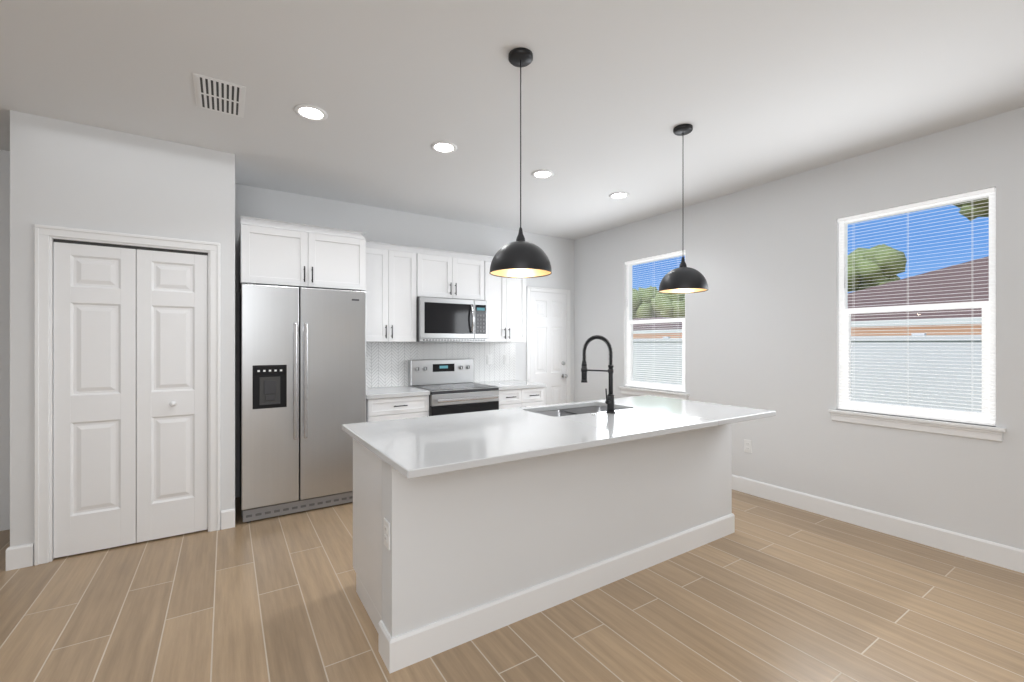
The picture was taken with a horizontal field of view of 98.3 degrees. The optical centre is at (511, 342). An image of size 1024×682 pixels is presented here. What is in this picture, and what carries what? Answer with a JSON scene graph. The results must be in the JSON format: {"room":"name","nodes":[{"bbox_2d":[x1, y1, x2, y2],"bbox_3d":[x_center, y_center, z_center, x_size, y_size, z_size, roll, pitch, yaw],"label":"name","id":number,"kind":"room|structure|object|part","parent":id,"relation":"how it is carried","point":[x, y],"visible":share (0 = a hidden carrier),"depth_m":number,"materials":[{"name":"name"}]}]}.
{"room":"kitchen","nodes":[
{"label":"kitchen","id":0,"kind":"room"},
{"bbox_2d":[0,110,234,546],"bbox_3d":[-3.882,-0.020,2.908,3.480,2.780,1.300,0,0,-33],"label":"wall","id":1,"kind":"structure","parent":0,"point":[57,172],"depth_m":2.94,"materials":[{"name":"paint"}]},
{"bbox_2d":[53,242,135,557],"bbox_3d":[-2.733,0.360,2.914,0.399,1.996,0.034,0,0,-33],"label":"closet door leaf","id":2,"kind":"structure","parent":1,"relation":"in","point":[94,397],"depth_m":2.90,"materials":[{"name":"paint"}]},
{"bbox_2d":[6,509,234,570],"bbox_3d":[-1.096,1.302,4.356,5.109,0.135,0.734,0,0,-33],"label":"baseboard","id":3,"kind":"structure","parent":1,"relation":"attached to","point":[20,556],"depth_m":2.71,"materials":[{"name":"paint"}]},
{"bbox_2d":[34,224,219,565],"bbox_3d":[-2.569,0.319,3.031,0.956,2.102,0.119,0,0,-33],"label":"door frame","id":4,"kind":"structure","parent":1,"relation":"attached to","point":[46,237],"depth_m":2.78,"materials":[{"name":"paint"}]},
{"bbox_2d":[136,249,207,542],"bbox_3d":[-2.394,0.360,3.133,0.399,1.996,0.034,0,0,-33],"label":"closet door leaf","id":5,"kind":"structure","parent":1,"relation":"in","point":[171,365],"depth_m":3.12,"materials":[{"name":"paint"}]},
{"bbox_2d":[169,401,175,406],"bbox_3d":[-2.375,0.425,3.101,0.038,0.038,0.041,0,0,-33],"label":"door knob","id":6,"kind":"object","parent":5,"relation":"attached to","point":[172,403],"depth_m":3.09,"materials":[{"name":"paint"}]},
{"bbox_2d":[235,184,573,497],"bbox_3d":[-0.838,-0.020,5.032,3.940,2.780,0.120,0,0,-33],"label":"wall","id":7,"kind":"structure","parent":0,"point":[381,225],"depth_m":4.70,"materials":[{"name":"paint"}]},
{"bbox_2d":[239,216,366,291],"bbox_3d":[-1.853,-0.717,3.913,0.942,0.510,0.655,0,0,-33],"label":"upper cabinet","id":8,"kind":"object","parent":7,"relation":"attached to","point":[288,254],"depth_m":3.62,"materials":[{"name":"paint"}]},
{"bbox_3d":[-1.041,-0.941,4.438,2.877,0.062,0.654,0,0,-33],"label":"crown","id":9,"kind":"part","parent":8,"relation":"part of","materials":[{"name":"paint"}]},
{"bbox_2d":[366,241,418,341],"bbox_3d":[-1.297,-0.492,4.463,0.581,0.960,0.335,0,0,-33],"label":"upper cabinet","id":10,"kind":"object","parent":7,"relation":"attached to","point":[395,283],"depth_m":4.34,"materials":[{"name":"paint"}]},
{"bbox_2d":[366,342,515,387],"bbox_3d":[-0.794,0.224,4.982,1.991,0.470,0.010,0,0,-33],"label":"backsplash","id":11,"kind":"structure","parent":7,"relation":"attached to","point":[388,364],"depth_m":4.91,"materials":[{"name":"white tile"}]},
{"bbox_2d":[366,357,368,367],"bbox_3d":[-1.494,0.200,4.518,0.072,0.116,0.009,0,0,-33],"label":"outlet","id":12,"kind":"object","parent":11,"relation":"attached to","point":[367,362],"visible":0.48,"depth_m":4.53,"materials":[{"name":"plastic"}]},
{"bbox_2d":[487,355,491,364],"bbox_3d":[-0.268,0.200,5.311,0.072,0.116,0.009,0,0,-33],"label":"outlet","id":13,"kind":"object","parent":11,"relation":"attached to","point":[489,359],"visible":1,"depth_m":5.31,"materials":[{"name":"plastic"}]},
{"bbox_2d":[419,247,486,299],"bbox_3d":[-0.722,-0.722,4.835,0.785,0.500,0.335,0,0,-33],"label":"upper cabinet","id":14,"kind":"object","parent":7,"relation":"attached to","point":[441,275],"depth_m":4.70,"materials":[{"name":"paint"}]},
{"bbox_2d":[416,297,486,341],"bbox_3d":[-0.686,-0.241,4.779,0.772,0.454,0.466,0,0,-33],"label":"microwave","id":15,"kind":"object","parent":14,"relation":"attached to","point":[449,320],"visible":1,"depth_m":4.61,"materials":[{"name":"metal"}]},
{"bbox_2d":[486,256,525,341],"bbox_3d":[-0.155,-0.492,5.202,0.559,0.960,0.335,0,0,-33],"label":"upper cabinet","id":16,"kind":"object","parent":7,"relation":"attached to","point":[506,297],"depth_m":5.05,"materials":[{"name":"paint"}]},
{"bbox_2d":[526,286,569,402],"bbox_3d":[0.486,0.326,5.803,0.716,2.088,0.022,0,0,-33],"label":"door frame","id":17,"kind":"structure","parent":7,"relation":"attached to","point":[546,290],"depth_m":5.75,"materials":[{"name":"paint"}]},
{"bbox_2d":[530,292,566,404],"bbox_3d":[0.483,0.351,5.808,0.594,2.017,0.010,0,0,-33],"label":"back door","id":18,"kind":"structure","parent":7,"relation":"in","point":[548,333],"depth_m":5.81,"materials":[{"name":"paint"}]},
{"bbox_2d":[561,361,567,377],"bbox_3d":[0.704,0.356,5.904,0.060,0.228,0.069,0,0,-33],"label":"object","id":19,"kind":"structure","parent":18,"relation":"attached to","point":[564,375],"depth_m":5.91,"materials":[{"name":"silver metal"}]},
{"bbox_2d":[0,489,1023,681],"bbox_3d":[-0.255,1.400,1.038,7.540,0.060,7.460,0,0,-33],"label":"floor","id":20,"kind":"structure","parent":0,"point":[767,590],"depth_m":2.22,"materials":[{"name":"brown wood"}]},
{"bbox_2d":[240,283,365,522],"bbox_3d":[-1.818,0.457,3.840,0.918,1.827,0.757,0,0,-33],"label":"refrigerator","id":21,"kind":"object","parent":20,"relation":"on","point":[302,375],"visible":0.98,"depth_m":3.52,"materials":[{"name":"metal"}]},
{"bbox_2d":[366,395,428,421],"bbox_3d":[-1.203,0.934,4.348,0.584,0.872,0.609,0,0,-33],"label":"base cabinet","id":22,"kind":"object","parent":20,"relation":"on","point":[381,409],"depth_m":4.08,"materials":[{"name":"paint"}]},
{"bbox_2d":[366,380,545,398],"bbox_3d":[-0.621,0.479,4.714,1.991,0.038,0.627,0,0,-33],"label":"countertop","id":23,"kind":"structure","parent":22,"relation":"on","point":[388,392],"depth_m":4.48,"materials":[{"name":"white stone"}]},
{"bbox_2d":[408,359,498,415],"bbox_3d":[-0.612,0.775,4.674,0.756,1.190,0.707,0,0,-33],"label":"range","id":24,"kind":"object","parent":20,"relation":"on","point":[450,386],"visible":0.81,"depth_m":4.62,"materials":[{"name":"metal"}]},
{"bbox_2d":[499,387,543,408],"bbox_3d":[-0.060,0.934,5.087,0.614,0.872,0.609,0,0,-33],"label":"base cabinet","id":25,"kind":"object","parent":20,"relation":"on","point":[514,398],"depth_m":4.84,"materials":[{"name":"paint"}]},
{"bbox_2d":[344,423,734,672],"bbox_3d":[0.327,0.931,2.867,2.523,0.878,0.827,0,0,-33],"label":"kitchen island","id":26,"kind":"object","parent":20,"relation":"on","point":[468,526],"depth_m":2.24,"materials":[{"name":"paint"}]},
{"bbox_2d":[342,395,775,478],"bbox_3d":[0.411,0.476,2.749,2.572,0.032,1.080,0,0,-33],"label":"island countertop","id":27,"kind":"structure","parent":26,"relation":"on","point":[418,447],"depth_m":2.33,"materials":[{"name":"white stone"}]},
{"bbox_2d":[538,403,605,414],"bbox_3d":[0.471,0.599,3.119,0.757,0.237,0.401,0,0,-33],"label":"sink","id":28,"kind":"object","parent":27,"relation":"in","point":[585,407],"depth_m":3.33,"materials":[{"name":"silver metal"}]},
{"bbox_2d":[581,335,617,414],"bbox_3d":[0.582,0.203,2.978,0.109,0.514,0.241,0,0,-33],"label":"faucet","id":29,"kind":"object","parent":27,"relation":"on","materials":[{"name":"black metal"}]},
{"bbox_2d":[0,0,1023,239],"bbox_3d":[-0.255,-1.470,1.038,7.540,0.120,7.460,0,0,-33],"label":"ceiling","id":30,"kind":"structure","parent":0,"point":[615,93],"depth_m":2.44,"materials":[{"name":"paint"}]},
{"bbox_2d":[192,73,245,117],"bbox_3d":[-1.671,-1.406,2.537,0.240,0.008,0.395,0,0,-33],"label":"ceiling vent","id":31,"kind":"object","parent":30,"relation":"in","point":[218,95],"visible":1,"depth_m":2.51,"materials":[{"name":"metal"}]},
{"bbox_2d":[294,104,327,120],"bbox_3d":[-1.228,-1.405,2.708,0.188,0.009,0.188,0,0,-33],"label":"recessed light","id":32,"kind":"object","parent":30,"relation":"in","point":[310,112],"visible":1,"depth_m":2.70,"materials":[{"name":"paint"}]},
{"bbox_2d":[431,141,456,152],"bbox_3d":[-0.489,-1.405,3.186,0.188,0.009,0.188,0,0,-33],"label":"recessed light","id":33,"kind":"object","parent":30,"relation":"in","point":[443,147],"visible":1,"depth_m":3.18,"materials":[{"name":"paint"}]},
{"bbox_2d":[489,47,551,277],"bbox_3d":[0.042,-0.875,2.171,0.307,1.070,0.307,0,0,-33],"label":"pendant light","id":34,"kind":"object","parent":30,"relation":"hanging from","point":[520,257],"visible":1,"depth_m":2.10,"materials":[{"name":"matte black metal"},{"name":"gold-coloured metal"}]},
{"bbox_2d":[531,170,553,178],"bbox_3d":[0.256,-1.405,3.691,0.188,0.009,0.188,0,0,-33],"label":"recessed light","id":35,"kind":"object","parent":30,"relation":"in","point":[541,174],"visible":1,"depth_m":3.69,"materials":[{"name":"paint"}]},
{"bbox_2d":[609,192,628,198],"bbox_3d":[1.021,-1.405,4.221,0.188,0.009,0.188,0,0,-33],"label":"recessed light","id":36,"kind":"object","parent":30,"relation":"in","point":[617,195],"visible":1,"depth_m":4.22,"materials":[{"name":"paint"}]},
{"bbox_2d":[659,124,707,293],"bbox_3d":[1.122,-0.875,2.905,0.307,1.070,0.307,0,0,-33],"label":"pendant light","id":37,"kind":"object","parent":30,"relation":"hanging from","point":[683,278],"visible":1,"depth_m":2.83,"materials":[{"name":"matte black metal"},{"name":"gold-finished metal"}]},
{"bbox_2d":[574,107,1023,549],"bbox_3d":[2.860,-0.020,3.053,0.120,2.780,7.460,0,0,-33],"label":"wall","id":38,"kind":"structure","parent":0,"point":[761,323],"depth_m":3.58,"materials":[{"name":"paint"}]},
{"bbox_2d":[619,386,688,399],"bbox_3d":[1.572,0.562,4.946,0.077,0.085,0.933,0,0,-33],"label":"window sill","id":39,"kind":"structure","parent":38,"relation":"attached to","point":[649,392],"depth_m":4.91,"materials":[{"name":"paint"}]},
{"bbox_2d":[627,253,684,390],"bbox_3d":[1.622,-0.225,4.978,0.078,1.490,0.843,0,0,-33],"label":"window","id":40,"kind":"structure","parent":38,"relation":"in","point":[630,344],"depth_m":5.15,"materials":[{"name":"plastic"}]},
{"bbox_2d":[625,250,684,392],"bbox_3d":[1.580,-0.226,4.951,0.040,1.484,0.831,0,0,-33],"label":"window blinds","id":41,"kind":"object","parent":40,"relation":"attached to","point":[654,326],"visible":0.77,"depth_m":4.94,"materials":[{"name":"plastic"}]},
{"bbox_2d":[744,439,751,452],"bbox_3d":[2.149,0.940,4.034,0.009,0.116,0.072,0,0,-33],"label":"outlet","id":42,"kind":"object","parent":38,"relation":"attached to","point":[747,446],"visible":1,"depth_m":4.03,"materials":[{"name":"plastic"}]},
{"bbox_2d":[732,474,1023,572],"bbox_3d":[2.991,1.302,2.727,0.014,0.135,6.530,0,0,-33],"label":"baseboard","id":43,"kind":"structure","parent":38,"relation":"attached to","point":[1000,555],"depth_m":3.15,"materials":[{"name":"paint"}]},
{"bbox_2d":[828,409,1005,441],"bbox_3d":[2.766,0.562,3.101,0.077,0.085,0.942,0,0,-33],"label":"window sill","id":44,"kind":"structure","parent":38,"relation":"attached to","point":[983,432],"depth_m":3.01,"materials":[{"name":"paint"}]},
{"bbox_2d":[839,192,995,425],"bbox_3d":[2.816,-0.225,3.133,0.078,1.490,0.852,0,0,-33],"label":"window","id":45,"kind":"structure","parent":38,"relation":"in","point":[845,312],"depth_m":3.04,"materials":[{"name":"plastic"}]},
{"bbox_2d":[838,187,995,425],"bbox_3d":[2.774,-0.226,3.106,0.040,1.484,0.840,0,0,-33],"label":"window blinds","id":46,"kind":"object","parent":45,"relation":"attached to","point":[941,200],"visible":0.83,"depth_m":3.05,"materials":[{"name":"plastic"}]},
{"label":"outside","id":47,"kind":"structure","parent":0,"visible":0},
{"bbox_3d":[16.425,1.845,15.390,35.700,0.050,40.000,0,0,-33],"label":"lawn","id":48,"kind":"structure","parent":47,"visible":0},
{"bbox_2d":[632,286,658,318],"bbox_3d":[11.639,-1.526,38.380,4.501,6.693,3.600,0,0,-33],"label":"tree","id":49,"kind":"object","parent":48,"relation":"on","point":[638,311],"depth_m":36.88,"materials":[{"name":"green plant"}]},
{"bbox_2d":[633,317,681,338],"bbox_3d":[5.843,0.120,31.471,11.000,3.400,22.500,0,0,-33],"label":"house","id":50,"kind":"structure","parent":48,"relation":"on","point":[670,328],"depth_m":21.15,"materials":[{"name":"paint"}]},
{"bbox_2d":[651,293,684,317],"bbox_3d":[13.226,-1.685,34.567,4.358,7.009,4.528,0,0,-33],"label":"tree","id":51,"kind":"object","parent":48,"relation":"on","point":[674,306],"depth_m":33.45,"materials":[{"name":"green plant"}]},
{"bbox_2d":[633,333,981,411],"bbox_3d":[4.269,0.845,7.526,0.175,1.950,36.130,0,0,-33],"label":"fence","id":52,"kind":"object","parent":48,"relation":"on","point":[864,365],"depth_m":5.90,"materials":[{"name":"plastic"}]},
{"bbox_2d":[848,244,906,290],"bbox_3d":[18.797,-1.684,23.304,3.051,7.007,3.280,0,0,-33],"label":"tree","id":53,"kind":"object","parent":48,"relation":"on","point":[854,283],"depth_m":22.40,"materials":[{"name":"green plant"}]},
{"bbox_2d":[848,256,988,335],"bbox_3d":[23.073,-0.555,2.076,12.000,4.750,39.420,0,0,-33],"label":"house","id":54,"kind":"structure","parent":48,"relation":"on","point":[883,323],"depth_m":12.16,"materials":[{"name":"paint"}]},
{"bbox_2d":[952,197,988,220],"bbox_3d":[21.326,-3.303,19.568,2.650,10.245,3.263,0,0,-33],"label":"tree","id":55,"kind":"object","parent":48,"relation":"on","point":[975,212],"depth_m":19.61,"materials":[{"name":"green plant"}]}
]}

